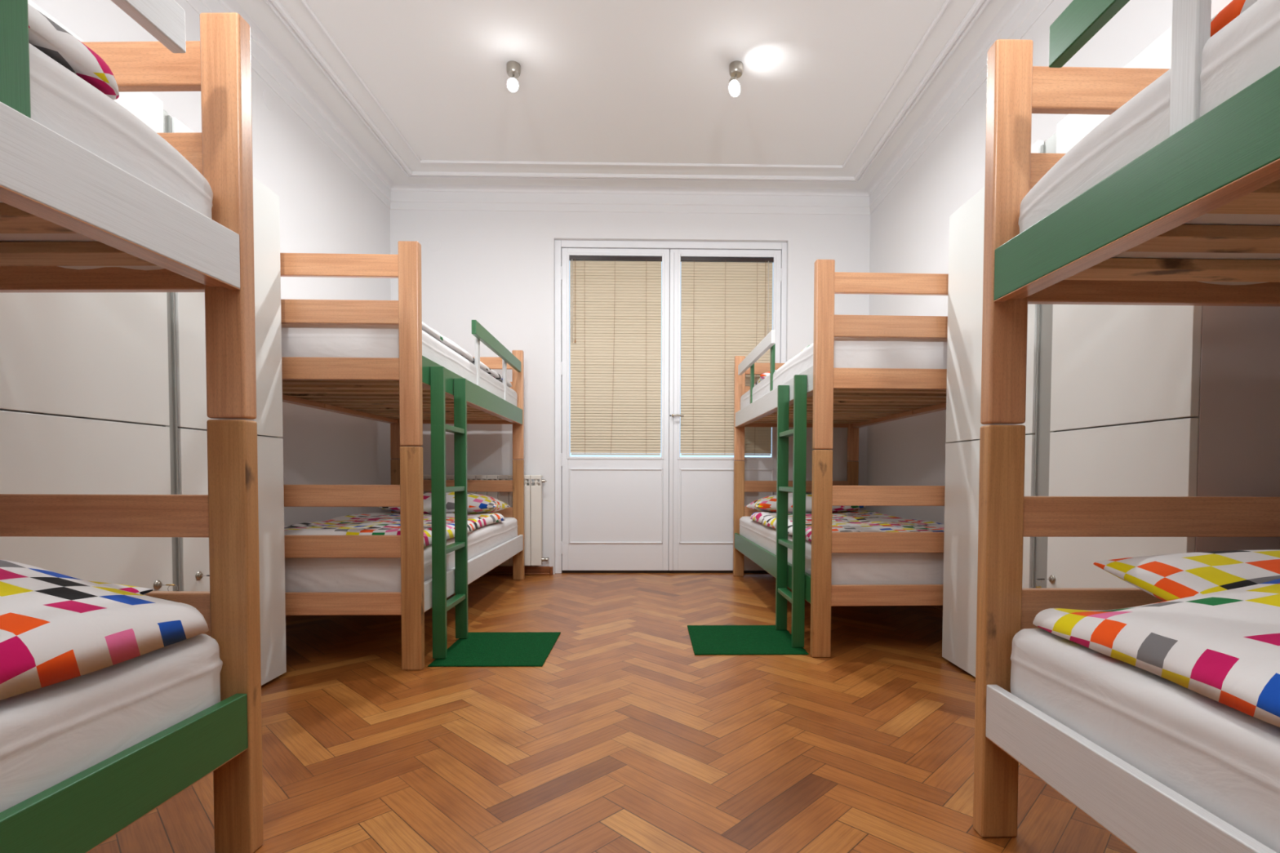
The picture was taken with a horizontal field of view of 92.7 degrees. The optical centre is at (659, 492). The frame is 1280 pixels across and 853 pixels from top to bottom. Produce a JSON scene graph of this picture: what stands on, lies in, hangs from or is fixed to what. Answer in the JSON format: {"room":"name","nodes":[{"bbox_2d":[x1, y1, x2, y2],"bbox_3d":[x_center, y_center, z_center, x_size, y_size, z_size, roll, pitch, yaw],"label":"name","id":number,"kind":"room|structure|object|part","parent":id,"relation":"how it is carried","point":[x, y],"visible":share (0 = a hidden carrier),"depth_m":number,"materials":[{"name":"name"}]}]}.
{"room":"dormitory","nodes":[
{"label":"dormitory","id":0,"kind":"room"},
{"bbox_2d":[31,0,391,526],"bbox_3d":[-2.066,-0.737,1.547,0.200,3.100,6.610,0,2,-1],"label":"wall","id":1,"kind":"structure","parent":0,"point":[325,207],"depth_m":3.48,"materials":[{"name":"white paint"}]},
{"bbox_2d":[186,0,1053,214],"bbox_3d":[-0.152,-2.106,1.517,3.640,0.168,6.180,0,2,-1],"label":"trim","id":2,"kind":"structure","parent":1,"relation":"attached to","point":[1015,18],"depth_m":4.44,"materials":[{"name":"white paint"}]},
{"bbox_2d":[88,573,1135,852],"bbox_3d":[-0.162,0.716,1.674,3.820,0.001,6.510,0,2,-1],"label":"floor","id":3,"kind":"structure","parent":0,"point":[625,739],"depth_m":1.74,"materials":[{"name":"brown wood"}]},
{"bbox_2d":[0,0,180,591],"bbox_3d":[-1.668,-0.190,1.522,0.558,1.812,0.511,0,2,-1],"label":"wardrobe","id":4,"kind":"object","parent":3,"relation":"on","point":[88,394],"visible":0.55,"depth_m":1.51,"materials":[{"name":"grey"}]},
{"bbox_3d":[-1.405,-0.639,1.496,0.020,0.912,0.473,0,2,-1],"label":"door","id":5,"kind":"part","parent":4,"relation":"part of","materials":[{"name":"white paint"}]},
{"bbox_3d":[-1.408,0.262,1.522,0.020,0.884,0.473,0,2,-1],"label":"door","id":6,"kind":"part","parent":4,"relation":"part of","materials":[{"name":"white paint"}]},
{"bbox_2d":[160,584,177,591],"bbox_3d":[-1.370,0.281,1.704,0.047,0.053,0.022,0,2,-1],"label":"key","id":7,"kind":"object","parent":4,"relation":"attached to","point":[160,584],"visible":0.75,"depth_m":1.70,"materials":[{"name":"silver metal"}]},
{"bbox_2d":[0,0,263,852],"bbox_3d":[-1.303,-0.072,0.202,0.946,1.654,2.085,0,2,1],"label":"bunk bed","id":8,"kind":"object","parent":3,"relation":"on","point":[50,183],"visible":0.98,"depth_m":1.18,"materials":[{"name":"brown wood"}]},
{"bbox_3d":[-0.854,-0.610,0.797,0.020,0.392,0.042,0,2,1],"label":"guard post","id":9,"kind":"part","parent":8,"relation":"part of","materials":[{"name":"green paint"}]},
{"bbox_2d":[0,43,213,270],"bbox_3d":[-1.302,-0.502,0.189,0.884,0.215,1.999,0,2,1],"label":"mattress","id":10,"kind":"object","parent":8,"relation":"on","point":[61,101],"visible":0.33,"depth_m":0.95,"materials":[{"name":"white fabric"}]},
{"bbox_2d":[27,3,119,99],"bbox_3d":[-1.281,-0.647,0.220,0.832,0.066,1.570,0,2,1],"label":"duvet","id":11,"kind":"object","parent":10,"relation":"on","point":[46,35],"visible":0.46,"depth_m":0.90,"materials":[{"name":"fabric"}]},
{"bbox_2d":[0,634,222,813],"bbox_3d":[-1.304,0.405,0.216,0.885,0.221,2.000,0,2,1],"label":"mattress","id":12,"kind":"object","parent":8,"relation":"on","point":[50,735],"visible":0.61,"depth_m":0.93,"materials":[{"name":"white fabric"}]},
{"bbox_2d":[0,559,208,700],"bbox_3d":[-1.292,0.197,0.312,0.903,0.185,1.722,0,2,1],"label":"duvet","id":13,"kind":"object","parent":12,"relation":"on","point":[55,628],"visible":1,"depth_m":0.94,"materials":[{"name":"fabric"}]},
{"bbox_2d":[89,581,154,595],"bbox_3d":[-1.297,0.214,1.002,0.631,0.128,0.398,0,2,1],"label":"pillow","id":14,"kind":"object","parent":12,"relation":"on","point":[139,590],"visible":0.16,"depth_m":1.16,"materials":[{"name":"fabric"}]},
{"bbox_3d":[-0.844,-0.419,0.183,0.023,0.106,2.007,0,2,1],"label":"rail","id":15,"kind":"part","parent":8,"relation":"part of","materials":[{"name":"white paint"}]},
{"bbox_3d":[-0.847,0.483,0.209,0.023,0.111,2.007,0,2,1],"label":"rail","id":16,"kind":"part","parent":8,"relation":"part of","materials":[{"name":"green paint"}]},
{"bbox_3d":[-0.835,-0.774,0.463,0.024,0.073,1.172,0,2,1],"label":"guard rail","id":17,"kind":"part","parent":8,"relation":"part of","materials":[{"name":"white paint"}]},
{"bbox_3d":[-0.850,-0.536,1.204,0.078,0.781,0.039,0,2,1],"label":"post","id":18,"kind":"part","parent":8,"relation":"part of","materials":[{"name":"brown wood"}]},
{"bbox_3d":[-0.852,0.291,1.228,0.078,0.871,0.039,0,2,1],"label":"post","id":19,"kind":"part","parent":8,"relation":"part of","materials":[{"name":"brown wood"}]},
{"bbox_2d":[171,116,286,685],"bbox_3d":[-1.677,-0.196,2.032,0.558,1.793,0.503,0,2,-1],"label":"wardrobe","id":20,"kind":"object","parent":3,"relation":"on","point":[189,307],"visible":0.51,"depth_m":2.16,"materials":[{"name":"grey"}]},
{"bbox_3d":[-1.415,-0.645,2.023,0.020,0.892,0.501,0,2,-1],"label":"door","id":21,"kind":"part","parent":20,"relation":"part of","materials":[{"name":"white paint"}]},
{"bbox_3d":[-1.418,0.247,2.049,0.020,0.884,0.501,0,2,-1],"label":"door","id":22,"kind":"part","parent":20,"relation":"part of","materials":[{"name":"white paint"}]},
{"bbox_2d":[280,240,524,670],"bbox_3d":[-1.425,-0.164,3.376,0.946,1.654,2.085,0,2,-2],"label":"bunk bed","id":23,"kind":"object","parent":3,"relation":"on","point":[393,391],"visible":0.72,"depth_m":2.36,"materials":[{"name":"brown wood"}]},
{"bbox_3d":[-1.882,-0.514,3.353,0.023,0.106,2.007,0,2,-2],"label":"rail","id":24,"kind":"part","parent":23,"relation":"part of","materials":[{"name":"brown wood"}]},
{"bbox_3d":[-1.888,0.196,4.397,0.078,0.871,0.039,0,2,-2],"label":"post","id":25,"kind":"part","parent":23,"relation":"part of","materials":[{"name":"brown wood"}]},
{"bbox_3d":[-1.886,-0.631,4.373,0.078,0.781,0.039,0,2,-2],"label":"post","id":26,"kind":"part","parent":23,"relation":"part of","materials":[{"name":"brown wood"}]},
{"bbox_2d":[281,324,517,406],"bbox_3d":[-1.423,-0.594,3.364,0.885,0.217,2.003,0,2,-2],"label":"mattress","id":27,"kind":"object","parent":23,"relation":"on","point":[312,340],"visible":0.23,"depth_m":2.38,"materials":[{"name":"white fabric"}]},
{"bbox_2d":[422,321,511,386],"bbox_3d":[-1.404,-0.733,3.311,0.836,0.059,1.884,0,2,-2],"label":"duvet","id":28,"kind":"object","parent":27,"relation":"on","point":[450,344],"visible":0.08,"depth_m":3.01,"materials":[{"name":"fabric"}]},
{"bbox_2d":[284,517,517,591],"bbox_3d":[-1.426,0.310,3.390,0.885,0.215,2.000,0,2,-2],"label":"mattress","id":29,"kind":"object","parent":23,"relation":"on","point":[324,574],"visible":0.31,"depth_m":2.40,"materials":[{"name":"white fabric"}]},
{"bbox_2d":[284,512,505,546],"bbox_3d":[-1.394,0.165,3.184,0.873,0.080,1.567,0,2,-2],"label":"duvet","id":30,"kind":"object","parent":29,"relation":"on","point":[375,523],"visible":0.54,"depth_m":2.92,"materials":[{"name":"fabric"}]},
{"bbox_2d":[378,492,510,514],"bbox_3d":[-1.390,0.075,4.022,0.720,0.165,0.499,0,2,-4],"label":"pillow","id":31,"kind":"object","parent":29,"relation":"on","point":[477,504],"visible":0.43,"depth_m":3.82,"materials":[{"name":"fabric"}]},
{"bbox_3d":[-0.960,-0.570,2.354,0.078,0.781,0.039,0,2,-2],"label":"post","id":32,"kind":"part","parent":23,"relation":"part of","materials":[{"name":"brown wood"}]},
{"bbox_3d":[-0.963,0.258,2.378,0.078,0.871,0.039,0,2,-2],"label":"post","id":33,"kind":"part","parent":23,"relation":"part of","materials":[{"name":"brown wood"}]},
{"bbox_3d":[-0.965,-0.512,3.379,0.023,0.106,2.007,0,2,-2],"label":"rail","id":34,"kind":"part","parent":23,"relation":"part of","materials":[{"name":"green paint"}]},
{"bbox_3d":[-0.968,0.390,3.405,0.023,0.111,2.007,0,2,-2],"label":"rail","id":35,"kind":"part","parent":23,"relation":"part of","materials":[{"name":"white paint"}]},
{"bbox_3d":[-0.984,-0.683,3.296,0.020,0.392,0.042,0,2,-2],"label":"guard post","id":36,"kind":"part","parent":23,"relation":"part of","materials":[{"name":"white paint"}]},
{"bbox_3d":[-0.972,-0.869,3.724,0.024,0.073,1.175,0,2,-2],"label":"guard rail","id":37,"kind":"part","parent":23,"relation":"part of","materials":[{"name":"green paint"}]},
{"bbox_3d":[-1.002,-0.702,3.950,0.020,0.392,0.042,0,2,-2],"label":"guard post","id":38,"kind":"part","parent":23,"relation":"part of","materials":[{"name":"white paint"}]},
{"bbox_3d":[-1.018,-0.629,4.398,0.078,0.781,0.039,0,2,-2],"label":"post","id":39,"kind":"part","parent":23,"relation":"part of","materials":[{"name":"brown wood"}]},
{"bbox_3d":[-1.021,0.198,4.422,0.078,0.871,0.039,0,2,-2],"label":"post","id":40,"kind":"part","parent":23,"relation":"part of","materials":[{"name":"brown wood"}]},
{"bbox_2d":[427,631,560,666],"bbox_3d":[-0.696,0.682,2.679,0.454,0.006,0.518,0,2,-1],"label":"floor mat","id":41,"kind":"object","parent":3,"relation":"on","point":[519,649],"visible":0.96,"depth_m":2.63,"materials":[{"name":"green fabric"}]},
{"bbox_2d":[430,366,468,658],"bbox_3d":[-0.906,0.082,2.644,0.053,1.192,0.329,0,2,-2],"label":"ladder","id":42,"kind":"object","parent":41,"relation":"on","point":[440,606],"visible":1,"depth_m":2.50,"materials":[{"name":"green paint"}]},
{"bbox_2d":[687,625,808,655],"bbox_3d":[0.388,0.681,2.838,0.488,0.006,0.498,0,2,-1],"label":"floor mat","id":43,"kind":"object","parent":3,"relation":"on","point":[706,640],"visible":0.97,"depth_m":2.80,"materials":[{"name":"green fabric"}]},
{"bbox_2d":[775,374,807,647],"bbox_3d":[0.606,0.081,2.824,0.053,1.192,0.329,0,2,-2],"label":"ladder","id":44,"kind":"object","parent":43,"relation":"on","point":[797,597],"visible":1,"depth_m":2.68,"materials":[{"name":"green paint"}]},
{"bbox_2d":[733,259,948,657],"bbox_3d":[1.075,-0.163,3.589,0.946,1.654,2.085,0,2,-2],"label":"bunk bed","id":45,"kind":"object","parent":3,"relation":"on","point":[852,399],"visible":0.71,"depth_m":2.56,"materials":[{"name":"brown wood"}]},
{"bbox_3d":[0.600,0.198,4.605,0.078,0.871,0.039,0,2,-2],"label":"post","id":46,"kind":"part","parent":45,"relation":"part of","materials":[{"name":"brown wood"}]},
{"bbox_3d":[0.602,-0.630,4.581,0.078,0.781,0.039,0,2,-2],"label":"post","id":47,"kind":"part","parent":45,"relation":"part of","materials":[{"name":"brown wood"}]},
{"bbox_3d":[0.620,-0.700,4.074,0.020,0.392,0.042,0,2,-2],"label":"guard post","id":48,"kind":"part","parent":45,"relation":"part of","materials":[{"name":"green paint"}]},
{"bbox_3d":[0.604,-0.868,3.878,0.024,0.073,1.080,0,2,-2],"label":"guard rail","id":49,"kind":"part","parent":45,"relation":"part of","materials":[{"name":"white paint"}]},
{"bbox_3d":[0.615,0.390,3.587,0.023,0.111,2.007,0,2,-2],"label":"rail","id":50,"kind":"part","parent":45,"relation":"part of","materials":[{"name":"green paint"}]},
{"bbox_3d":[0.644,-0.683,3.469,0.020,0.392,0.042,0,2,-2],"label":"guard post","id":51,"kind":"part","parent":45,"relation":"part of","materials":[{"name":"green paint"}]},
{"bbox_3d":[0.618,-0.512,3.561,0.023,0.106,2.007,0,2,-2],"label":"rail","id":52,"kind":"part","parent":45,"relation":"part of","materials":[{"name":"white paint"}]},
{"bbox_3d":[0.681,0.258,2.562,0.078,0.871,0.039,0,2,-2],"label":"post","id":53,"kind":"part","parent":45,"relation":"part of","materials":[{"name":"brown wood"}]},
{"bbox_3d":[0.683,-0.570,2.538,0.078,0.781,0.039,0,2,-2],"label":"post","id":54,"kind":"part","parent":45,"relation":"part of","materials":[{"name":"brown wood"}]},
{"bbox_2d":[739,516,943,584],"bbox_3d":[1.074,0.312,3.603,0.885,0.216,2.001,0,2,-2],"label":"mattress","id":55,"kind":"object","parent":45,"relation":"on","point":[868,568],"visible":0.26,"depth_m":2.61,"materials":[{"name":"white fabric"}]},
{"bbox_2d":[746,493,865,513],"bbox_3d":[0.995,0.078,4.251,0.720,0.160,0.499,0,2,1],"label":"pillow","id":56,"kind":"object","parent":55,"relation":"on","point":[768,504],"visible":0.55,"depth_m":4.04,"materials":[{"name":"fabric"}]},
{"bbox_2d":[750,510,944,542],"bbox_3d":[1.063,0.173,3.422,0.870,0.066,1.584,0,2,-2],"label":"duvet","id":57,"kind":"object","parent":55,"relation":"on","point":[860,521],"visible":0.49,"depth_m":3.18,"materials":[{"name":"fabric"}]},
{"bbox_2d":[740,337,947,409],"bbox_3d":[1.076,-0.592,3.577,0.886,0.216,2.003,0,2,-2],"label":"mattress","id":58,"kind":"object","parent":45,"relation":"on","point":[849,353],"visible":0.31,"depth_m":2.58,"materials":[{"name":"white fabric"}]},
{"bbox_2d":[754,369,776,386],"bbox_3d":[0.977,-0.785,4.245,0.620,0.131,0.420,0,2,1],"label":"pillow","id":59,"kind":"object","parent":58,"relation":"on","point":[762,376],"visible":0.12,"depth_m":4.07,"materials":[{"name":"fabric"}]},
{"bbox_3d":[1.470,-0.628,4.615,0.078,0.781,0.039,0,2,-2],"label":"post","id":60,"kind":"part","parent":45,"relation":"part of","materials":[{"name":"brown wood"}]},
{"bbox_3d":[1.467,0.200,4.639,0.078,0.871,0.039,0,2,-2],"label":"post","id":61,"kind":"part","parent":45,"relation":"part of","materials":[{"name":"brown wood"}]},
{"bbox_3d":[1.534,-0.511,3.597,0.023,0.106,2.007,0,2,-2],"label":"rail","id":62,"kind":"part","parent":45,"relation":"part of","materials":[{"name":"brown wood"}]},
{"bbox_2d":[942,140,1045,677],"bbox_3d":[1.401,-0.205,2.230,0.438,1.820,0.569,0,2,-1],"label":"wardrobe","id":63,"kind":"object","parent":3,"relation":"on","point":[966,224],"visible":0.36,"depth_m":2.34,"materials":[{"name":"grey"}]},
{"bbox_3d":[1.191,0.250,2.239,0.020,0.884,0.567,0,2,-1],"label":"door","id":64,"kind":"part","parent":63,"relation":"part of","materials":[{"name":"white paint"}]},
{"bbox_3d":[1.194,-0.656,2.213,0.020,0.920,0.567,0,2,-1],"label":"door","id":65,"kind":"part","parent":63,"relation":"part of","materials":[{"name":"white paint"}]},
{"bbox_2d":[973,0,1279,852],"bbox_3d":[1.177,-0.066,0.269,0.946,1.654,2.085,0,2,-1],"label":"bunk bed","id":66,"kind":"object","parent":3,"relation":"on","point":[1225,159],"visible":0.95,"depth_m":1.22,"materials":[{"name":"brown wood"}]},
{"bbox_3d":[0.719,0.294,1.293,0.078,0.871,0.039,0,2,-1],"label":"post","id":67,"kind":"part","parent":66,"relation":"part of","materials":[{"name":"brown wood"}]},
{"bbox_3d":[0.722,-0.533,1.269,0.078,0.781,0.039,0,2,-1],"label":"post","id":68,"kind":"part","parent":66,"relation":"part of","materials":[{"name":"brown wood"}]},
{"bbox_3d":[0.713,-0.770,0.510,0.024,0.073,1.137,0,2,-1],"label":"guard rail","id":69,"kind":"part","parent":66,"relation":"part of","materials":[{"name":"green paint"}]},
{"bbox_3d":[0.717,0.486,0.275,0.023,0.111,2.007,0,2,-1],"label":"rail","id":70,"kind":"part","parent":66,"relation":"part of","materials":[{"name":"white paint"}]},
{"bbox_3d":[0.720,-0.416,0.249,0.023,0.106,2.007,0,2,-1],"label":"rail","id":71,"kind":"part","parent":66,"relation":"part of","materials":[{"name":"green paint"}]},
{"bbox_2d":[1010,628,1279,852],"bbox_3d":[1.176,0.409,0.283,0.885,0.216,2.001,0,2,-1],"label":"mattress","id":72,"kind":"object","parent":66,"relation":"on","point":[1224,759],"visible":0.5,"depth_m":0.88,"materials":[{"name":"white fabric"}]},
{"bbox_2d":[1032,578,1279,727],"bbox_3d":[1.179,0.210,0.395,0.887,0.168,1.728,0,2,-1],"label":"duvet","id":73,"kind":"object","parent":72,"relation":"on","point":[1223,647],"visible":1,"depth_m":0.90,"materials":[{"name":"fabric"}]},
{"bbox_2d":[1092,549,1279,601],"bbox_3d":[1.222,0.189,1.006,0.700,0.164,0.449,0,2,2],"label":"pillow","id":74,"kind":"object","parent":72,"relation":"on","point":[1166,577],"visible":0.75,"depth_m":1.09,"materials":[{"name":"fabric"}]},
{"bbox_2d":[1017,0,1279,284],"bbox_3d":[1.179,-0.496,0.256,0.884,0.214,2.003,0,2,-1],"label":"mattress","id":75,"kind":"object","parent":66,"relation":"on","point":[1246,49],"visible":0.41,"depth_m":0.93,"materials":[{"name":"white fabric"}]},
{"bbox_2d":[1210,0,1257,36],"bbox_3d":[1.177,-0.640,0.210,0.803,0.069,1.425,0,2,-1],"label":"duvet","id":76,"kind":"object","parent":75,"relation":"on","point":[1233,9],"visible":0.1,"depth_m":0.82,"materials":[{"name":"fabric"}]},
{"bbox_3d":[0.729,-0.606,0.837,0.020,0.392,0.042,0,2,-1],"label":"guard post","id":77,"kind":"part","parent":66,"relation":"part of","materials":[{"name":"white paint"}]},
{"bbox_2d":[1031,0,1279,587],"bbox_3d":[1.407,-0.189,1.660,0.446,1.820,0.564,0,2,-1],"label":"wardrobe","id":78,"kind":"object","parent":3,"relation":"on","point":[1131,400],"visible":0.42,"depth_m":1.49,"materials":[{"name":"grey"}]},
{"bbox_2d":[1035,578,1049,587],"bbox_3d":[1.157,0.285,1.842,0.047,0.053,0.022,0,2,-1],"label":"key","id":79,"kind":"object","parent":78,"relation":"attached to","point":[1041,580],"visible":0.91,"depth_m":1.84,"materials":[{"name":"silver metal"}]},
{"bbox_3d":[1.202,0.267,1.629,0.020,0.884,0.482,0,2,-1],"label":"door","id":80,"kind":"part","parent":78,"relation":"part of","materials":[{"name":"white paint"}]},
{"bbox_3d":[1.205,-0.638,1.603,0.020,0.920,0.482,0,2,-1],"label":"door","id":81,"kind":"part","parent":78,"relation":"part of","materials":[{"name":"white paint"}]},
{"bbox_2d":[235,0,1007,189],"bbox_3d":[-0.151,-2.230,1.513,3.620,0.100,6.160,0,2,-1],"label":"ceiling","id":82,"kind":"structure","parent":0,"point":[599,81],"depth_m":3.30,"materials":[{"name":"white paint"}]},
{"bbox_2d":[506,60,520,92],"bbox_3d":[-0.755,-2.127,3.133,0.072,0.209,0.184,0,2,-7],"label":"ceiling spotlight","id":83,"kind":"object","parent":82,"relation":"attached to","point":[513,68],"visible":1,"depth_m":3.15,"materials":[{"name":"silver metal"}]},
{"bbox_3d":[-0.740,-2.058,3.079,0.057,0.075,0.068,0,2,-1],"label":"bulb","id":84,"kind":"part","parent":83,"relation":"part of","materials":[{"name":"white glass"}]},
{"bbox_2d":[300,0,951,168],"bbox_3d":[-0.132,-2.175,1.500,2.920,0.019,5.388,0,2,-1],"label":"trim","id":85,"kind":"structure","parent":82,"relation":"attached to","point":[305,4],"depth_m":4.05,"materials":[{"name":"white paint"}]},
{"bbox_2d":[264,0,990,182],"bbox_3d":[-0.124,-2.172,1.518,3.251,0.027,5.741,0,2,-1],"label":"trim","id":86,"kind":"structure","parent":82,"relation":"attached to","point":[276,6],"depth_m":3.84,"materials":[{"name":"white paint"}]},
{"bbox_2d":[728,60,742,97],"bbox_3d":[0.391,-2.114,3.133,0.072,0.227,0.172,0,2,10],"label":"ceiling spotlight","id":87,"kind":"object","parent":82,"relation":"attached to","point":[735,68],"visible":1,"depth_m":3.15,"materials":[{"name":"white glass"}]},
{"bbox_3d":[0.380,-2.040,3.079,0.058,0.083,0.059,0,2,-1],"label":"bulb","id":88,"kind":"part","parent":87,"relation":"part of","materials":[{"name":"white glass"}]},
{"bbox_2d":[390,209,870,574],"bbox_3d":[-0.214,-0.824,4.760,3.620,3.100,0.250,0,2,-1],"label":"wall","id":89,"kind":"structure","parent":0,"point":[493,268],"depth_m":4.61,"materials":[{"name":"white paint"}]},
{"bbox_2d":[422,475,548,565],"bbox_3d":[-1.299,0.206,4.579,0.924,0.674,0.122,0,2,-1],"label":"radiator","id":90,"kind":"object","parent":89,"relation":"attached to","point":[532,494],"visible":0.36,"depth_m":4.52,"materials":[{"name":"white metal"}]},
{"bbox_2d":[484,566,550,574],"bbox_3d":[-1.429,0.595,4.638,1.193,0.062,0.032,0,2,-1],"label":"baseboard","id":91,"kind":"structure","parent":89,"relation":"attached to","point":[498,570],"depth_m":4.64,"materials":[{"name":"brown wood"}]},
{"bbox_2d":[550,566,553,575],"bbox_3d":[-0.821,0.597,4.645,0.020,0.062,0.040,0,2,-1],"label":"baseboard","id":92,"kind":"structure","parent":89,"relation":"attached to","point":[551,567],"depth_m":4.63,"materials":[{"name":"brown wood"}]},
{"bbox_2d":[560,248,669,570],"bbox_3d":[-0.340,-0.627,4.698,0.828,2.466,0.056,0,2,-1],"label":"door","id":93,"kind":"structure","parent":89,"relation":"in","point":[615,509],"depth_m":4.70,"materials":[{"name":"white paint"}]},
{"bbox_3d":[-0.333,0.106,4.702,0.720,0.580,0.012,0,2,-1],"label":"panel moulding","id":94,"kind":"part","parent":93,"relation":"part of","materials":[{"name":"white paint"}]},
{"bbox_2d":[568,255,662,455],"bbox_3d":[-0.335,-1.045,4.679,0.718,1.512,0.035,0,2,-1],"label":"blind","id":95,"kind":"object","parent":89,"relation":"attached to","point":[615,301],"visible":1,"depth_m":4.68,"materials":[{"name":"beige"}]},
{"bbox_3d":[-0.642,-1.459,4.650,0.011,0.630,0.011,-1,2,-24],"label":"pull cord","id":96,"kind":"part","parent":95,"relation":"part of","materials":[{"name":"beige fabric"}]},
{"bbox_3d":[-0.570,-1.034,4.667,0.005,1.480,0.002,0,2,-1],"label":"ladder cord","id":97,"kind":"part","parent":95,"relation":"part of","materials":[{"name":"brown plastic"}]},
{"bbox_3d":[-0.357,-1.034,4.671,0.032,1.480,0.002,0,2,-1],"label":"ladder cord","id":98,"kind":"part","parent":95,"relation":"part of","materials":[{"name":"beige fabric"}]},
{"bbox_3d":[-0.336,-0.295,4.706,0.684,0.011,0.020,0,2,-1],"label":"rail","id":99,"kind":"part","parent":95,"relation":"part of","materials":[{"name":"beige"}]},
{"bbox_3d":[-0.100,-1.033,4.676,0.005,1.480,0.002,0,2,-1],"label":"ladder cord","id":100,"kind":"part","parent":95,"relation":"part of","materials":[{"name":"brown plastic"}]},
{"bbox_2d":[561,570,768,573],"bbox_3d":[0.081,0.617,4.837,1.773,0.020,0.170,0,2,-1],"label":"threshold","id":101,"kind":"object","parent":89,"relation":"attached to","point":[563,571],"depth_m":4.75,"materials":[{"name":"brown wood"}]},
{"bbox_2d":[554,240,786,573],"bbox_3d":[0.086,-0.644,4.721,1.773,2.545,0.079,0,2,-1],"label":"door frame","id":102,"kind":"structure","parent":89,"relation":"attached to","point":[558,244],"depth_m":4.66,"materials":[{"name":"white paint"}]},
{"bbox_2d":[668,248,782,570],"bbox_3d":[0.506,-0.625,4.686,0.860,2.466,0.111,0,2,-1],"label":"door","id":103,"kind":"structure","parent":89,"relation":"in","point":[701,489],"depth_m":4.71,"materials":[{"name":"white paint"}]},
{"bbox_3d":[0.092,-0.590,4.674,0.026,0.060,0.004,0,2,-1],"label":"lock plate","id":104,"kind":"part","parent":103,"relation":"part of","materials":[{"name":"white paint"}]},
{"bbox_3d":[0.145,-0.585,4.635,0.083,0.022,0.018,0,2,-2],"label":"lever","id":105,"kind":"part","parent":103,"relation":"part of","materials":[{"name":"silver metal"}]},
{"bbox_3d":[0.518,0.108,4.717,0.727,0.580,0.012,0,2,-1],"label":"panel moulding","id":106,"kind":"part","parent":103,"relation":"part of","materials":[{"name":"white paint"}]},
{"bbox_2d":[680,257,773,455],"bbox_3d":[0.517,-1.043,4.694,0.725,1.512,0.035,0,2,-1],"label":"blind","id":107,"kind":"object","parent":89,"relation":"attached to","point":[726,302],"visible":0.85,"depth_m":4.69,"materials":[{"name":"beige fabric"}]},
{"bbox_3d":[0.263,-1.032,4.683,0.002,1.480,0.002,0,2,-1],"label":"ladder cord","id":108,"kind":"part","parent":107,"relation":"part of","materials":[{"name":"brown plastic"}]},
{"bbox_3d":[0.505,-1.032,4.687,0.006,1.480,0.002,0,2,-1],"label":"ladder cord","id":109,"kind":"part","parent":107,"relation":"part of","materials":[{"name":"beige fabric"}]},
{"bbox_3d":[0.515,-0.292,4.721,0.691,0.011,0.020,0,2,-1],"label":"rail","id":110,"kind":"part","parent":107,"relation":"part of","materials":[{"name":"beige"}]},
{"bbox_3d":[0.743,-1.031,4.691,0.012,1.480,0.002,0,2,-1],"label":"ladder cord","id":111,"kind":"part","parent":107,"relation":"part of","materials":[{"name":"beige fabric"}]},
{"bbox_3d":[0.813,-1.456,4.676,0.011,0.630,0.011,-1,2,-24],"label":"pull cord","id":112,"kind":"part","parent":107,"relation":"part of","materials":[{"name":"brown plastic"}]},
{"bbox_2d":[866,0,1173,524],"bbox_3d":[1.753,-0.727,1.616,0.200,3.100,6.610,0,2,-1],"label":"wall","id":113,"kind":"structure","parent":0,"point":[909,228],"depth_m":3.57,"materials":[{"name":"white paint"}]},
{"bbox_2d":[929,605,942,612],"bbox_3d":[1.633,0.693,1.613,0.032,0.062,6.125,0,2,-1],"label":"baseboard","id":114,"kind":"structure","parent":113,"relation":"attached to","point":[938,607],"depth_m":3.47,"materials":[{"name":"brown wood"}]}
]}

